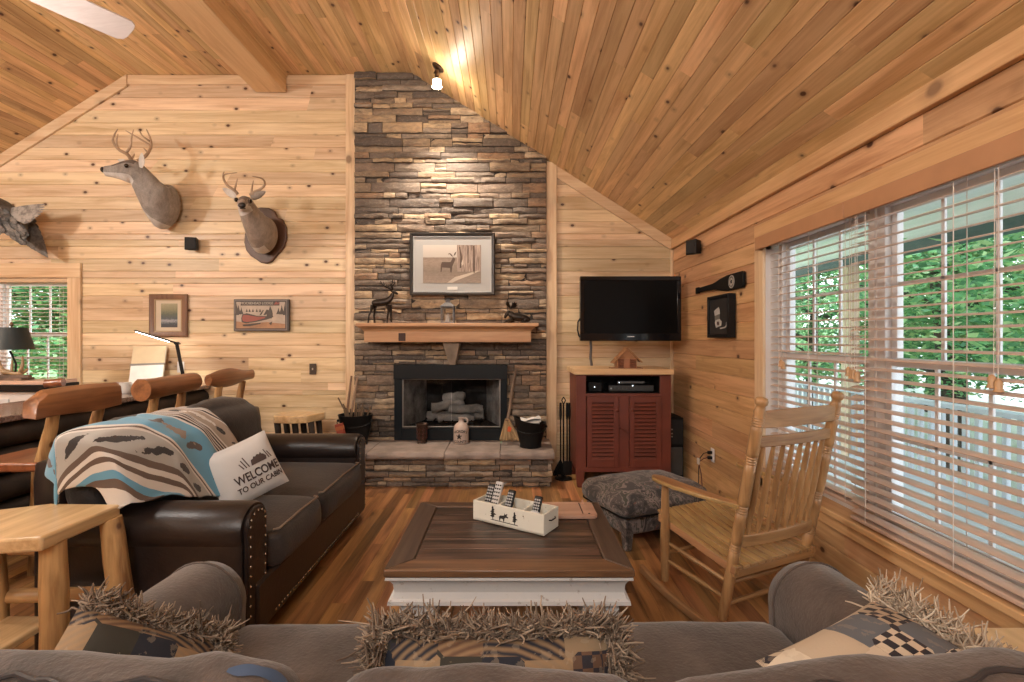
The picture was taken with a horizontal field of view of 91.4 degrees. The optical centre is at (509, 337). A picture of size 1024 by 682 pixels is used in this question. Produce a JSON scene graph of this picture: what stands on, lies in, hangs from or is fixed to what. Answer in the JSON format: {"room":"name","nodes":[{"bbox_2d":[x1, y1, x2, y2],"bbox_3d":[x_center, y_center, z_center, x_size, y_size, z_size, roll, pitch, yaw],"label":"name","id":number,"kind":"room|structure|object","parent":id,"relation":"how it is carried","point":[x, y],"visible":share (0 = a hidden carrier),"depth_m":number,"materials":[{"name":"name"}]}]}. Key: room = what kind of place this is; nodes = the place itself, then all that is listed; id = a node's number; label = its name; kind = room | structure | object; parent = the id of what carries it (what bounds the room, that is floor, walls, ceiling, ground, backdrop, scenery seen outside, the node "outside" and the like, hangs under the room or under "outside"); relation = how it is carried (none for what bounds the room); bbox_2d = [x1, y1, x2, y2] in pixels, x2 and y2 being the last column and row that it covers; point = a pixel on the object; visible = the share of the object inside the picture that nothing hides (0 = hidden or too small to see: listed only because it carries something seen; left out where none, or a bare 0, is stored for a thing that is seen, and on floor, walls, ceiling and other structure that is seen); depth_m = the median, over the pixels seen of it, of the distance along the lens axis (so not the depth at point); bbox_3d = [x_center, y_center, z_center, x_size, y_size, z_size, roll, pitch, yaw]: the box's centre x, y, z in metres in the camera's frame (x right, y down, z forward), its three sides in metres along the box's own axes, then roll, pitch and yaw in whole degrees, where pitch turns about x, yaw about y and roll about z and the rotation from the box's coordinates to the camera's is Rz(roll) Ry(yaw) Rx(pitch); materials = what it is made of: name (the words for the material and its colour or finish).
{"room":"cabin living room","nodes":[
{"label":"cabin living room","id":0,"kind":"room"},
{"bbox_2d":[0,85,345,432],"bbox_3d":[-4.235,-0.700,5.334,5.230,4.200,0.008,0,0,0],"label":"wall","id":1,"kind":"structure","parent":0,"point":[294,139],"depth_m":5.33,"materials":[{"name":"brown wood"}]},
{"bbox_2d":[0,198,47,257],"bbox_3d":[-4.979,-1.117,5.005,0.614,0.582,0.287,0,0,-22],"label":"mount","id":2,"kind":"object","parent":1,"relation":"attached to","point":[19,223],"visible":1,"depth_m":4.96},
{"bbox_2d":[0,284,66,376],"bbox_3d":[-5.095,-0.040,5.425,0.810,1.200,0.090,0,0,0],"label":"window","id":3,"kind":"structure","parent":1,"relation":"in","point":[3,353],"depth_m":5.40,"materials":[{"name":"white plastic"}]},
{"bbox_2d":[0,278,66,377],"bbox_3d":[-5.091,-0.042,5.351,0.778,1.184,0.072,0,0,0],"label":"window blind","id":4,"kind":"object","parent":3,"relation":"attached to","point":[7,281],"visible":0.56,"depth_m":5.34,"materials":[{"name":"plastic"}]},
{"bbox_2d":[0,263,81,277],"bbox_3d":[-5.095,-0.102,5.355,1.070,1.385,0.150,0,0,0],"label":"trim","id":5,"kind":"structure","parent":1,"relation":"attached to","point":[7,270],"depth_m":5.30,"materials":[{"name":"brown wood"}]},
{"bbox_2d":[0,74,127,166],"bbox_3d":[-5.460,-1.860,5.316,2.780,1.877,0.028,0,0,0],"label":"trim","id":6,"kind":"structure","parent":1,"relation":"attached to","point":[114,88],"depth_m":5.30,"materials":[{"name":"brown wood"}]},
{"bbox_2d":[67,278,81,384],"bbox_3d":[-5.095,0.010,5.317,1.070,1.300,0.026,0,0,0],"label":"trim","id":7,"kind":"structure","parent":1,"relation":"attached to","point":[74,285],"depth_m":5.30,"materials":[{"name":"brown wood"}]},
{"bbox_2d":[100,129,180,228],"bbox_3d":[-3.674,-1.616,5.023,0.524,0.968,0.592,0,0,-9],"label":"deer mount","id":8,"kind":"object","parent":1,"relation":"attached to","point":[160,202],"visible":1,"depth_m":4.92,"materials":[{"name":"brown fur"}]},
{"bbox_2d":[149,294,187,336],"bbox_3d":[-3.628,-0.238,5.307,0.401,0.454,0.030,0,0,0],"label":"framed print","id":9,"kind":"object","parent":1,"relation":"attached to","point":[168,313],"visible":0.97,"depth_m":5.31,"materials":[{"name":"brown wood"}]},
{"bbox_2d":[184,237,198,250],"bbox_3d":[-3.338,-0.986,5.261,0.116,0.132,0.122,0,0,-8],"label":"wall speaker","id":10,"kind":"object","parent":1,"relation":"attached to","point":[190,243],"visible":1,"depth_m":5.20,"materials":[{"name":"black plastic"}]},
{"bbox_2d":[127,75,345,84],"bbox_3d":[-2.906,-2.748,5.322,2.327,0.097,0.016,0,0,0],"label":"trim","id":11,"kind":"structure","parent":1,"relation":"attached to","point":[131,79],"depth_m":5.31,"materials":[{"name":"brown wood"}]},
{"bbox_2d":[222,172,287,263],"bbox_3d":[-2.567,-1.193,4.905,0.497,0.812,0.833,0,0,0],"label":"deer mount","id":12,"kind":"object","parent":1,"relation":"attached to","point":[266,236],"visible":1,"depth_m":4.97,"materials":[{"name":"brown fur"}]},
{"bbox_2d":[234,299,289,330],"bbox_3d":[-2.630,-0.242,5.298,0.586,0.335,0.048,0,0,0],"label":"sign","id":13,"kind":"object","parent":1,"relation":"attached to","point":[249,314],"visible":1,"depth_m":5.29,"materials":[{"name":"paper"}]},
{"bbox_2d":[346,74,354,411],"bbox_3d":[-1.690,-0.700,5.315,0.107,4.200,0.030,0,0,0],"label":"trim","id":14,"kind":"structure","parent":1,"relation":"attached to","point":[350,81],"depth_m":5.30,"materials":[{"name":"brown wood"}]},
{"bbox_2d":[8,470,778,652],"bbox_3d":[-2.558,1.430,1.515,8.584,0.060,7.630,0,0,0],"label":"floor","id":15,"kind":"structure","parent":0,"point":[351,572],"depth_m":2.91,"materials":[{"name":"wood"}]},
{"bbox_2d":[0,378,78,403],"bbox_3d":[-4.785,0.868,4.507,1.731,1.025,0.346,0,0,0],"label":"raised bar ledge","id":16,"kind":"object","parent":15,"relation":"on","point":[10,390],"visible":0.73,"depth_m":4.37,"materials":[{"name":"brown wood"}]},
{"bbox_2d":[0,322,35,379],"bbox_3d":[-4.472,0.115,4.480,0.341,0.522,0.320,0,0,0],"label":"table lamp","id":17,"kind":"object","parent":16,"relation":"on","point":[11,338],"visible":1,"depth_m":4.45,"materials":[{"name":"black metal"}]},
{"bbox_2d":[0,382,121,575],"bbox_3d":[-2.614,0.832,2.801,0.482,1.138,0.571,0,0,0],"label":"bar stool","id":18,"kind":"object","parent":15,"relation":"on","point":[51,403],"visible":0.47,"depth_m":2.68,"materials":[{"name":"brown wood"}]},
{"bbox_2d":[0,504,135,654],"bbox_3d":[-1.942,1.051,1.872,0.846,0.713,0.501,0,0,0],"label":"side table","id":19,"kind":"object","parent":15,"relation":"on","point":[45,529],"visible":0.67,"depth_m":1.92,"materials":[{"name":"wood"}]},
{"bbox_2d":[0,616,38,652],"bbox_3d":[-2.000,1.151,1.925,0.280,0.027,0.250,0,0,0],"label":"shelf","id":20,"kind":"object","parent":19,"relation":"attached to","point":[14,630],"depth_m":1.95,"materials":[{"name":"wood"}]},
{"bbox_2d":[0,385,209,509],"bbox_3d":[-3.515,0.949,3.255,0.670,0.909,4.110,0,0,0],"label":"bar counter","id":21,"kind":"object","parent":15,"relation":"on","point":[17,433],"depth_m":3.36,"materials":[{"name":"wood"}]},
{"bbox_2d":[129,346,166,382],"bbox_3d":[-3.730,0.288,5.145,0.450,0.415,0.229,0,0,0],"label":"panel","id":22,"kind":"object","parent":21,"relation":"on","point":[147,362],"visible":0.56,"depth_m":5.17,"materials":[{"name":"paper"}]},
{"bbox_2d":[134,330,184,373],"bbox_3d":[-3.310,0.209,4.787,0.503,0.571,0.155,0,0,-21],"label":"desk lamp","id":23,"kind":"object","parent":21,"relation":"on","point":[177,344],"visible":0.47,"depth_m":4.84,"materials":[{"name":"black plastic"}]},
{"bbox_2d":[129,373,201,411],"bbox_3d":[-2.599,0.834,3.553,0.514,1.138,0.548,0,0,0],"label":"bar stool","id":24,"kind":"object","parent":15,"relation":"on","point":[152,389],"visible":0.22,"depth_m":3.42,"materials":[{"name":"brown wood"}]},
{"bbox_2d":[33,398,365,650],"bbox_3d":[-1.576,0.893,3.045,1.023,1.014,1.850,0,0,0],"label":"loveseat","id":25,"kind":"object","parent":15,"relation":"on","point":[273,540],"visible":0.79,"depth_m":2.31,"materials":[{"name":"brown leather"}]},
{"bbox_2d":[64,412,197,503],"bbox_3d":[-1.866,0.683,2.530,0.365,0.594,0.772,0,0,0],"label":"cushion","id":26,"kind":"object","parent":25,"relation":"on","point":[76,495],"depth_m":2.17,"materials":[{"name":"fabric"}]},
{"bbox_2d":[45,406,237,508],"bbox_3d":[-1.794,0.636,2.524,0.704,0.503,0.896,0,0,0],"label":"throw blanket","id":27,"kind":"object","parent":25,"relation":"on","point":[143,457],"visible":0.86,"depth_m":2.26,"materials":[{"name":"fabric"}]},
{"bbox_2d":[186,398,263,442],"bbox_3d":[-1.867,0.683,3.224,0.376,0.593,0.846,0,0,0],"label":"cushion","id":28,"kind":"object","parent":25,"relation":"on","point":[243,419],"depth_m":3.23,"materials":[{"name":"fabric"}]},
{"bbox_2d":[209,430,288,499],"bbox_3d":[-1.452,0.732,2.753,0.186,0.399,0.430,0,0,30],"label":"throw pillow","id":29,"kind":"object","parent":25,"relation":"on","point":[248,469],"visible":0.97,"depth_m":2.71,"materials":[{"name":"white fabric"}]},
{"bbox_2d":[197,495,320,565],"bbox_3d":[-1.478,1.008,2.646,0.825,0.246,0.622,0,0,0],"label":"seat cushion","id":30,"kind":"object","parent":25,"relation":"on","point":[293,521],"depth_m":2.59,"materials":[{"name":"fabric"}]},
{"bbox_2d":[262,462,360,519],"bbox_3d":[-1.479,1.006,3.320,0.827,0.245,0.830,0,0,0],"label":"seat cushion","id":31,"kind":"object","parent":25,"relation":"on","point":[335,484],"depth_m":3.22,"materials":[{"name":"fabric"}]},
{"bbox_2d":[204,368,254,399],"bbox_3d":[-2.616,0.832,4.348,0.477,1.146,0.683,0,0,0],"label":"bar stool","id":32,"kind":"object","parent":15,"relation":"on","point":[227,377],"visible":0.28,"depth_m":4.25,"materials":[{"name":"brown wood"}]},
{"bbox_2d":[273,411,324,432],"bbox_3d":[-2.081,1.073,4.940,0.437,0.656,0.359,0,0,0],"label":"stool","id":33,"kind":"object","parent":15,"relation":"on","point":[287,418],"visible":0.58,"depth_m":4.85,"materials":[{"name":"wood"}]},
{"bbox_2d":[365,439,553,486],"bbox_3d":[-0.640,1.233,4.972,2.115,0.335,0.686,0,0,0],"label":"raised hearth","id":34,"kind":"object","parent":15,"relation":"on","point":[389,463],"visible":0.88,"depth_m":4.71,"materials":[{"name":"stone"}]},
{"bbox_2d":[337,412,372,444],"bbox_3d":[-1.551,0.916,5.013,0.364,0.300,0.331,0,0,0],"label":"bucket","id":35,"kind":"object","parent":34,"relation":"on","point":[359,424],"visible":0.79,"depth_m":4.91,"materials":[{"name":"black metal"}]},
{"bbox_2d":[416,423,427,443],"bbox_3d":[-0.894,0.968,5.080,0.126,0.198,0.126,0,0,22],"label":"candle holder","id":36,"kind":"object","parent":34,"relation":"on","point":[421,427],"visible":1,"depth_m":5.04,"materials":[{"name":"brown metal"}]},
{"bbox_2d":[393,365,506,439],"bbox_3d":[-0.619,0.671,5.478,1.183,0.789,0.575,0,0,0],"label":"fireplace insert","id":37,"kind":"object","parent":34,"relation":"on","point":[434,395],"visible":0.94,"depth_m":5.33,"materials":[{"name":"black metal"}]},
{"bbox_2d":[454,417,468,443],"bbox_3d":[-0.496,0.935,5.079,0.156,0.262,0.157,0,0,0],"label":"jug","id":38,"kind":"object","parent":34,"relation":"on","point":[461,429],"visible":1,"depth_m":5.02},
{"bbox_2d":[499,368,518,440],"bbox_3d":[0.006,0.668,5.074,0.221,0.722,0.294,0,0,0],"label":"broom","id":39,"kind":"object","parent":34,"relation":"on","point":[508,428],"visible":0.94,"depth_m":4.99,"materials":[{"name":"wicker"}]},
{"bbox_2d":[513,416,546,448],"bbox_3d":[0.198,0.915,4.893,0.334,0.301,0.298,0,0,0],"label":"coal hod","id":40,"kind":"object","parent":34,"relation":"on","point":[530,435],"visible":0.95,"depth_m":4.80,"materials":[{"name":"black metal"}]},
{"bbox_2d":[384,502,634,618],"bbox_3d":[-0.003,1.170,2.447,1.020,0.460,0.842,0,0,0],"label":"coffee table","id":41,"kind":"object","parent":15,"relation":"on","point":[444,554],"visible":0.75,"depth_m":2.09,"materials":[{"name":"brown wood"}]},
{"bbox_2d":[473,494,557,535],"bbox_3d":[0.032,0.890,2.544,0.433,0.100,0.153,0,0,33],"label":"caddy","id":42,"kind":"object","parent":41,"relation":"on","point":[520,516],"visible":0.88,"depth_m":2.49,"materials":[{"name":"white wood"}]},
{"bbox_2d":[542,499,596,518],"bbox_3d":[0.279,0.918,2.705,0.358,0.044,0.220,0,0,0],"label":"cutting board","id":43,"kind":"object","parent":41,"relation":"on","point":[566,510],"visible":0.72,"depth_m":2.67,"materials":[{"name":"wood"}]},
{"bbox_2d":[0,561,1023,681],"bbox_3d":[-0.010,0.939,1.101,2.338,0.922,1.302,0,0,0],"label":"sofa","id":44,"kind":"object","parent":15,"relation":"on","point":[805,598],"visible":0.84,"depth_m":1.35,"materials":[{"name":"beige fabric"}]},
{"bbox_2d":[0,651,296,681],"bbox_3d":[-0.684,0.730,0.741,0.776,0.487,0.305,0,0,0],"label":"cushion","id":45,"kind":"object","parent":44,"relation":"on","point":[78,666],"depth_m":0.75,"materials":[{"name":"beige fabric"}]},
{"bbox_2d":[52,576,249,658],"bbox_3d":[-0.887,0.794,1.188,0.484,0.439,0.317,0,0,-30],"label":"fringed pillow","id":46,"kind":"object","parent":44,"relation":"on","point":[101,622],"visible":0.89,"depth_m":1.22,"materials":[{"name":"fabric"}]},
{"bbox_2d":[233,625,368,681],"bbox_3d":[-0.605,1.016,1.183,0.633,0.214,1.008,0,0,0],"label":"seat cushion","id":47,"kind":"object","parent":44,"relation":"on","point":[307,653],"depth_m":1.47,"materials":[{"name":"beige fabric"}]},
{"bbox_2d":[346,663,615,681],"bbox_3d":[-0.050,0.737,0.747,0.568,0.469,0.303,0,0,0],"label":"cushion","id":48,"kind":"object","parent":44,"relation":"on","point":[560,672],"depth_m":0.76,"materials":[{"name":"beige fabric"}]},
{"bbox_2d":[336,594,655,681],"bbox_3d":[-0.042,0.787,1.116,0.704,0.384,0.252,0,0,0],"label":"fringed pillow","id":49,"kind":"object","parent":44,"relation":"on","point":[599,642],"visible":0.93,"depth_m":1.12,"materials":[{"name":"fabric"}]},
{"bbox_2d":[622,620,791,681],"bbox_3d":[0.567,1.009,1.181,0.666,0.226,1.009,0,0,0],"label":"seat cushion","id":50,"kind":"object","parent":44,"relation":"on","point":[671,647],"depth_m":1.48,"materials":[{"name":"beige fabric"}]},
{"bbox_2d":[662,648,1023,681],"bbox_3d":[0.666,0.733,0.745,0.930,0.497,0.316,0,0,0],"label":"cushion","id":51,"kind":"object","parent":44,"relation":"on","point":[882,664],"depth_m":0.76,"materials":[{"name":"beige fabric"}]},
{"bbox_2d":[756,568,1023,664],"bbox_3d":[0.840,0.699,1.048,0.554,0.260,0.448,0,0,-28],"label":"fringed pillow","id":52,"kind":"object","parent":44,"relation":"on","point":[890,620],"visible":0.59,"depth_m":1.10,"materials":[{"name":"fabric"}]},
{"bbox_2d":[553,397,571,480],"bbox_3d":[0.520,0.993,4.970,0.202,0.815,0.170,0,0,0],"label":"fireplace tool set","id":53,"kind":"object","parent":15,"relation":"on","point":[563,469],"visible":1,"depth_m":4.93,"materials":[{"name":"black metal"}]},
{"bbox_2d":[567,366,673,486],"bbox_3d":[1.057,0.845,4.928,0.923,1.110,0.605,0,0,0],"label":"media cabinet","id":54,"kind":"object","parent":15,"relation":"on","point":[610,431],"visible":0.93,"depth_m":4.67,"materials":[{"name":"brown wood"}]},
{"bbox_2d":[609,347,642,368],"bbox_3d":[1.113,0.191,4.820,0.299,0.198,0.150,0,0,0],"label":"ornament","id":55,"kind":"object","parent":54,"relation":"on","point":[626,359],"visible":1,"depth_m":4.76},
{"bbox_2d":[605,383,653,391],"bbox_3d":[1.147,0.478,4.824,0.430,0.070,0.211,0,0,0],"label":"stereo receiver","id":56,"kind":"object","parent":54,"relation":"in","point":[611,387],"visible":1,"depth_m":4.73,"materials":[{"name":"black plastic"}]},
{"bbox_2d":[581,469,706,551],"bbox_3d":[0.964,1.196,3.613,0.820,0.409,0.640,0,0,-23],"label":"ottoman","id":57,"kind":"object","parent":15,"relation":"on","point":[630,501],"visible":0.61,"depth_m":3.36,"materials":[{"name":"fabric"}]},
{"bbox_2d":[581,469,706,516],"bbox_3d":[0.964,1.111,3.613,0.820,0.239,0.640,0,0,-23],"label":"cushion","id":58,"kind":"object","parent":57,"relation":"on","point":[630,493],"depth_m":3.39,"materials":[{"name":"fabric"}]},
{"bbox_2d":[671,413,682,476],"bbox_3d":[1.623,1.085,5.052,0.155,0.610,0.336,0,0,0],"label":"tower speaker","id":59,"kind":"object","parent":15,"relation":"on","point":[676,421],"visible":0.55,"depth_m":4.89},
{"bbox_2d":[671,420,682,443],"bbox_3d":[1.623,0.920,4.894,0.145,0.240,0.012,0,0,0],"label":"grille","id":60,"kind":"object","parent":59,"relation":"attached to","point":[676,425],"depth_m":4.89,"materials":[{"name":"fabric"}]},
{"bbox_2d":[639,391,844,620],"bbox_3d":[1.249,0.826,2.417,0.720,1.148,1.160,0,0,-25],"label":"rocking chair","id":61,"kind":"object","parent":15,"relation":"on","point":[745,542],"visible":0.91,"depth_m":2.37,"materials":[{"name":"brown wood"}]},
{"bbox_2d":[961,628,1023,654],"bbox_3d":[1.421,1.089,1.126,0.478,0.623,0.452,0,0,0],"label":"end table","id":62,"kind":"object","parent":15,"relation":"on","point":[1014,637],"visible":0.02,"depth_m":1.30,"materials":[{"name":"wood"}]},
{"bbox_2d":[354,71,545,439],"bbox_3d":[-0.627,-0.700,5.284,2.025,4.201,0.122,0,0,0],"label":"wall","id":63,"kind":"structure","parent":0,"point":[426,162],"depth_m":5.26,"materials":[{"name":"stone"}]},
{"bbox_2d":[356,323,537,364],"bbox_3d":[-0.625,0.065,5.138,1.815,0.428,0.355,0,0,0],"label":"mantel shelf","id":64,"kind":"object","parent":63,"relation":"attached to","point":[451,335],"visible":0.98,"depth_m":5.02,"materials":[{"name":"brown wood"}]},
{"bbox_2d":[367,280,397,322],"bbox_3d":[-1.296,-0.376,5.100,0.310,0.448,0.126,0,0,0],"label":"statuette","id":65,"kind":"object","parent":64,"relation":"on","point":[385,301],"visible":0.99,"depth_m":5.08,"materials":[{"name":"brown metal"}]},
{"bbox_2d":[440,299,455,322],"bbox_3d":[-0.630,-0.272,5.080,0.148,0.247,0.148,0,0,0],"label":"lantern","id":66,"kind":"object","parent":64,"relation":"on","point":[447,304],"visible":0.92,"depth_m":5.05,"materials":[{"name":"grey metal"}]},
{"bbox_2d":[503,300,530,322],"bbox_3d":[0.070,-0.262,5.094,0.280,0.238,0.118,0,0,0],"label":"statuette","id":67,"kind":"object","parent":64,"relation":"on","point":[513,317],"visible":0.98,"depth_m":5.07,"materials":[{"name":"brown metal"}]},
{"bbox_2d":[410,233,494,295],"bbox_3d":[-0.600,-0.770,5.202,0.887,0.652,0.034,0,0,0],"label":"framed print","id":68,"kind":"object","parent":63,"relation":"attached to","point":[441,264],"visible":1,"depth_m":5.21,"materials":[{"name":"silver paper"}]},
{"bbox_2d":[0,0,1023,238],"bbox_3d":[-2.558,-1.926,1.515,8.589,1.758,7.630,0,0,0],"label":"ceiling","id":69,"kind":"structure","parent":0,"point":[673,112],"depth_m":3.56,"materials":[{"name":"brown wood"}]},
{"bbox_2d":[161,0,286,91],"bbox_3d":[-2.534,-2.708,1.515,0.349,0.204,7.590,0,0,0],"label":"ridge beam","id":70,"kind":"structure","parent":69,"relation":"attached to","point":[215,22],"depth_m":4.44,"materials":[{"name":"brown wood"}]},
{"bbox_2d":[29,0,134,38],"bbox_3d":[-2.436,-2.015,1.828,1.685,0.890,1.644,0,0,0],"label":"ceiling fan","id":71,"kind":"object","parent":70,"relation":"hanging from","point":[88,13],"visible":1,"depth_m":2.48,"materials":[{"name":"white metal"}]},
{"bbox_2d":[432,62,443,89],"bbox_3d":[-0.681,-2.480,4.728,0.111,0.245,0.148,0,0,0],"label":"ceiling spotlight","id":72,"kind":"object","parent":69,"relation":"attached to","point":[436,84],"visible":1,"depth_m":4.69,"materials":[{"name":"brown metal"}]},
{"bbox_2d":[546,160,669,463],"bbox_3d":[1.050,-0.255,5.334,1.369,3.310,0.008,0,0,0],"label":"wall","id":73,"kind":"structure","parent":0,"point":[592,240],"depth_m":5.33,"materials":[{"name":"brown wood"}]},
{"bbox_2d":[546,162,556,469],"bbox_3d":[0.438,-0.233,5.312,0.115,3.266,0.035,0,0,0],"label":"trim","id":74,"kind":"structure","parent":73,"relation":"attached to","point":[551,168],"depth_m":5.29,"materials":[{"name":"brown wood"}]},
{"bbox_2d":[557,166,672,249],"bbox_3d":[1.115,-1.374,5.316,1.239,0.905,0.028,0,0,0],"label":"trim","id":75,"kind":"structure","parent":73,"relation":"attached to","point":[562,175],"depth_m":5.30,"materials":[{"name":"brown wood"}]},
{"bbox_2d":[577,276,680,365],"bbox_3d":[1.153,-0.159,5.077,1.005,0.876,0.499,0,0,0],"label":"television","id":76,"kind":"object","parent":73,"relation":"attached to","point":[611,308],"visible":1,"depth_m":4.84,"materials":[{"name":"black plastic"}]},
{"bbox_2d":[670,250,672,412],"bbox_3d":[1.720,0.228,5.316,0.028,2.345,0.028,0,0,0],"label":"trim","id":77,"kind":"structure","parent":73,"relation":"attached to","point":[671,251],"depth_m":5.30,"materials":[{"name":"brown wood"}]},
{"bbox_2d":[673,59,1023,627],"bbox_3d":[1.738,0.177,1.515,0.008,2.445,7.630,0,0,0],"label":"wall","id":78,"kind":"structure","parent":0,"point":[713,378],"depth_m":3.68,"materials":[{"name":"brown wood"}]},
{"bbox_2d":[686,239,700,254],"bbox_3d":[1.671,-0.819,4.521,0.122,0.132,0.116,0,0,-28],"label":"wall speaker","id":79,"kind":"object","parent":78,"relation":"attached to","point":[693,247],"visible":1,"depth_m":4.48,"materials":[{"name":"black plastic"}]},
{"bbox_2d":[695,271,745,293],"bbox_3d":[1.712,-0.433,4.128,0.027,0.124,0.945,0,0,0],"label":"sign","id":80,"kind":"object","parent":78,"relation":"attached to","point":[737,280],"visible":1,"depth_m":3.90,"materials":[{"name":"wood"}]},
{"bbox_2d":[707,293,735,337],"bbox_3d":[1.695,-0.173,4.023,0.060,0.342,0.406,0,0,0],"label":"shadow box","id":81,"kind":"object","parent":78,"relation":"attached to","point":[721,309],"visible":1,"depth_m":3.95,"materials":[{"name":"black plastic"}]},
{"bbox_2d":[754,241,765,485],"bbox_3d":[1.723,0.115,2.355,0.022,1.790,2.300,0,0,0],"label":"trim","id":82,"kind":"structure","parent":78,"relation":"attached to","point":[759,256],"depth_m":3.42,"materials":[{"name":"brown wood"}]},
{"bbox_2d":[766,246,777,470],"bbox_3d":[1.797,0.117,2.355,0.134,1.625,2.130,0,0,0],"label":"trim","id":83,"kind":"structure","parent":78,"relation":"attached to","point":[773,249],"depth_m":3.40,"materials":[{"name":"wood"}]},
{"bbox_2d":[779,208,875,515],"bbox_3d":[1.849,0.117,2.917,0.090,1.585,0.885,0,0,0],"label":"window","id":84,"kind":"structure","parent":78,"relation":"in","point":[839,228],"depth_m":2.89,"materials":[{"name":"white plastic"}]},
{"bbox_2d":[755,202,869,509],"bbox_3d":[1.737,0.091,2.958,0.138,1.548,0.907,0,0,0],"label":"window blind","id":85,"kind":"object","parent":84,"relation":"attached to","point":[832,216],"visible":0.76,"depth_m":2.75,"materials":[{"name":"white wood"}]},
{"bbox_2d":[670,25,1023,248],"bbox_3d":[1.717,-0.993,1.515,0.034,0.104,7.630,0,0,0],"label":"trim","id":86,"kind":"structure","parent":78,"relation":"attached to","point":[1008,50],"depth_m":2.25,"materials":[{"name":"brown wood"}]},
{"bbox_2d":[877,208,877,516],"bbox_3d":[1.849,0.117,2.462,0.080,1.583,0.024,0,0,0],"label":"trim","id":87,"kind":"structure","parent":78,"relation":"attached to","point":[877,208],"depth_m":2.46,"materials":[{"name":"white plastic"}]},
{"bbox_2d":[754,104,1023,240],"bbox_3d":[1.722,-0.728,2.355,0.024,0.105,2.300,0,0,0],"label":"trim","id":88,"kind":"structure","parent":78,"relation":"attached to","point":[1011,121],"depth_m":2.12,"materials":[{"name":"brown wood"}]},
{"bbox_2d":[760,475,1023,627],"bbox_3d":[1.759,0.960,2.360,0.150,0.100,2.300,0,0,0],"label":"trim","id":89,"kind":"structure","parent":78,"relation":"attached to","point":[1000,611],"depth_m":2.05,"materials":[{"name":"brown wood"}]},
{"bbox_2d":[878,156,1023,587],"bbox_3d":[1.849,0.117,1.890,0.090,1.585,1.120,0,0,0],"label":"window","id":90,"kind":"structure","parent":78,"relation":"in","point":[1017,164],"depth_m":2.20,"materials":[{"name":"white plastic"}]},
{"bbox_2d":[844,128,1023,608],"bbox_3d":[1.710,0.107,1.915,0.083,1.581,1.170,0,0,0],"label":"window blind","id":91,"kind":"object","parent":90,"relation":"attached to","point":[1009,147],"visible":1,"depth_m":1.95,"materials":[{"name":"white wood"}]},
{"label":"outside","id":92,"kind":"structure","parent":0,"visible":0},
{"bbox_2d":[26,329,1023,501],"bbox_3d":[5.000,0.510,19.000,70.000,3.653,62.000,0,0,0],"label":"ground","id":93,"kind":"structure","parent":92,"point":[984,398],"depth_m":11.81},
{"bbox_2d":[12,287,66,376],"bbox_3d":[-9.819,-0.788,9.721,5.137,6.277,4.931,0,0,29],"label":"tree","id":94,"kind":"object","parent":93,"relation":"on","point":[18,354],"visible":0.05,"depth_m":9.52,"materials":[{"name":"green plant"}]},
{"bbox_2d":[12,287,66,376],"bbox_3d":[-7.067,-0.518,9.794,5.172,5.777,5.314,0,0,-37],"label":"tree","id":95,"kind":"object","parent":93,"relation":"on","point":[54,350],"visible":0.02,"depth_m":8.98,"materials":[{"name":"green plant"}]},
{"bbox_2d":[12,287,66,354],"bbox_3d":[-8.670,-1.604,11.506,5.653,7.818,5.506,0,0,-21],"label":"tree","id":96,"kind":"object","parent":93,"relation":"on","point":[24,314],"visible":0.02,"depth_m":10.22,"materials":[{"name":"green plant"}]},
{"bbox_2d":[795,267,932,428],"bbox_3d":[7.072,-0.176,11.514,4.473,4.864,4.354,0,0,-23],"label":"tree","id":97,"kind":"object","parent":93,"relation":"on","point":[828,274],"visible":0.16,"depth_m":11.17,"materials":[{"name":"green plant"}]},
{"bbox_2d":[799,235,1023,471],"bbox_3d":[7.068,-0.497,8.211,4.478,5.701,4.665,0,0,0],"label":"tree","id":98,"kind":"object","parent":93,"relation":"on","point":[936,321],"visible":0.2,"depth_m":8.02,"materials":[{"name":"green plant"}]},
{"bbox_2d":[823,231,1023,378],"bbox_3d":[6.799,-1.329,5.330,5.377,7.436,5.237,0,0,-42],"label":"tree","id":99,"kind":"object","parent":93,"relation":"on","point":[979,281],"visible":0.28,"depth_m":5.85,"materials":[{"name":"green plant"}]},
{"bbox_2d":[826,237,1023,447],"bbox_3d":[8.719,-0.633,9.689,4.849,5.926,4.655,0,0,31],"label":"tree","id":100,"kind":"object","parent":93,"relation":"on","point":[1015,260],"visible":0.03,"depth_m":9.66,"materials":[{"name":"green plant"}]},
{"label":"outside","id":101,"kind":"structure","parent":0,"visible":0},
{"bbox_2d":[795,444,1023,559],"bbox_3d":[3.152,1.600,3.750,2.396,0.200,10.500,0,0,0],"label":"floor","id":102,"kind":"structure","parent":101,"point":[956,504],"depth_m":4.27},
{"bbox_2d":[841,265,859,458],"bbox_3d":[4.190,0.305,6.160,0.140,2.390,0.140,0,0,0],"label":"porch column","id":103,"kind":"structure","parent":102,"relation":"on","point":[848,384],"depth_m":6.09,"materials":[{"name":"wood"}]},
{"bbox_2d":[795,214,1023,278],"bbox_3d":[4.190,-0.945,3.750,0.180,0.110,10.500,0,0,0],"label":"beam","id":104,"kind":"structure","parent":103,"relation":"on","point":[1016,221],"depth_m":4.77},
{"bbox_2d":[795,182,1023,267],"bbox_3d":[4.190,-1.130,3.750,0.140,0.260,10.500,0,0,0],"label":"porch ceiling","id":105,"kind":"structure","parent":104,"relation":"on","point":[1014,194],"depth_m":4.82,"materials":[{"name":"paint"}]},
{"bbox_2d":[795,174,1023,250],"bbox_3d":[3.252,-1.405,3.750,3.196,0.510,10.500,0,0,0],"label":"porch roof","id":106,"kind":"structure","parent":105,"relation":"on","point":[1020,178],"depth_m":4.57,"materials":[{"name":"paint"}]},
{"bbox_2d":[795,383,1023,517],"bbox_3d":[4.170,1.035,4.400,0.140,0.830,8.400,0,0,0],"label":"porch railing","id":107,"kind":"object","parent":102,"relation":"on","point":[975,409],"visible":0.27,"depth_m":4.73,"materials":[{"name":"paint"}]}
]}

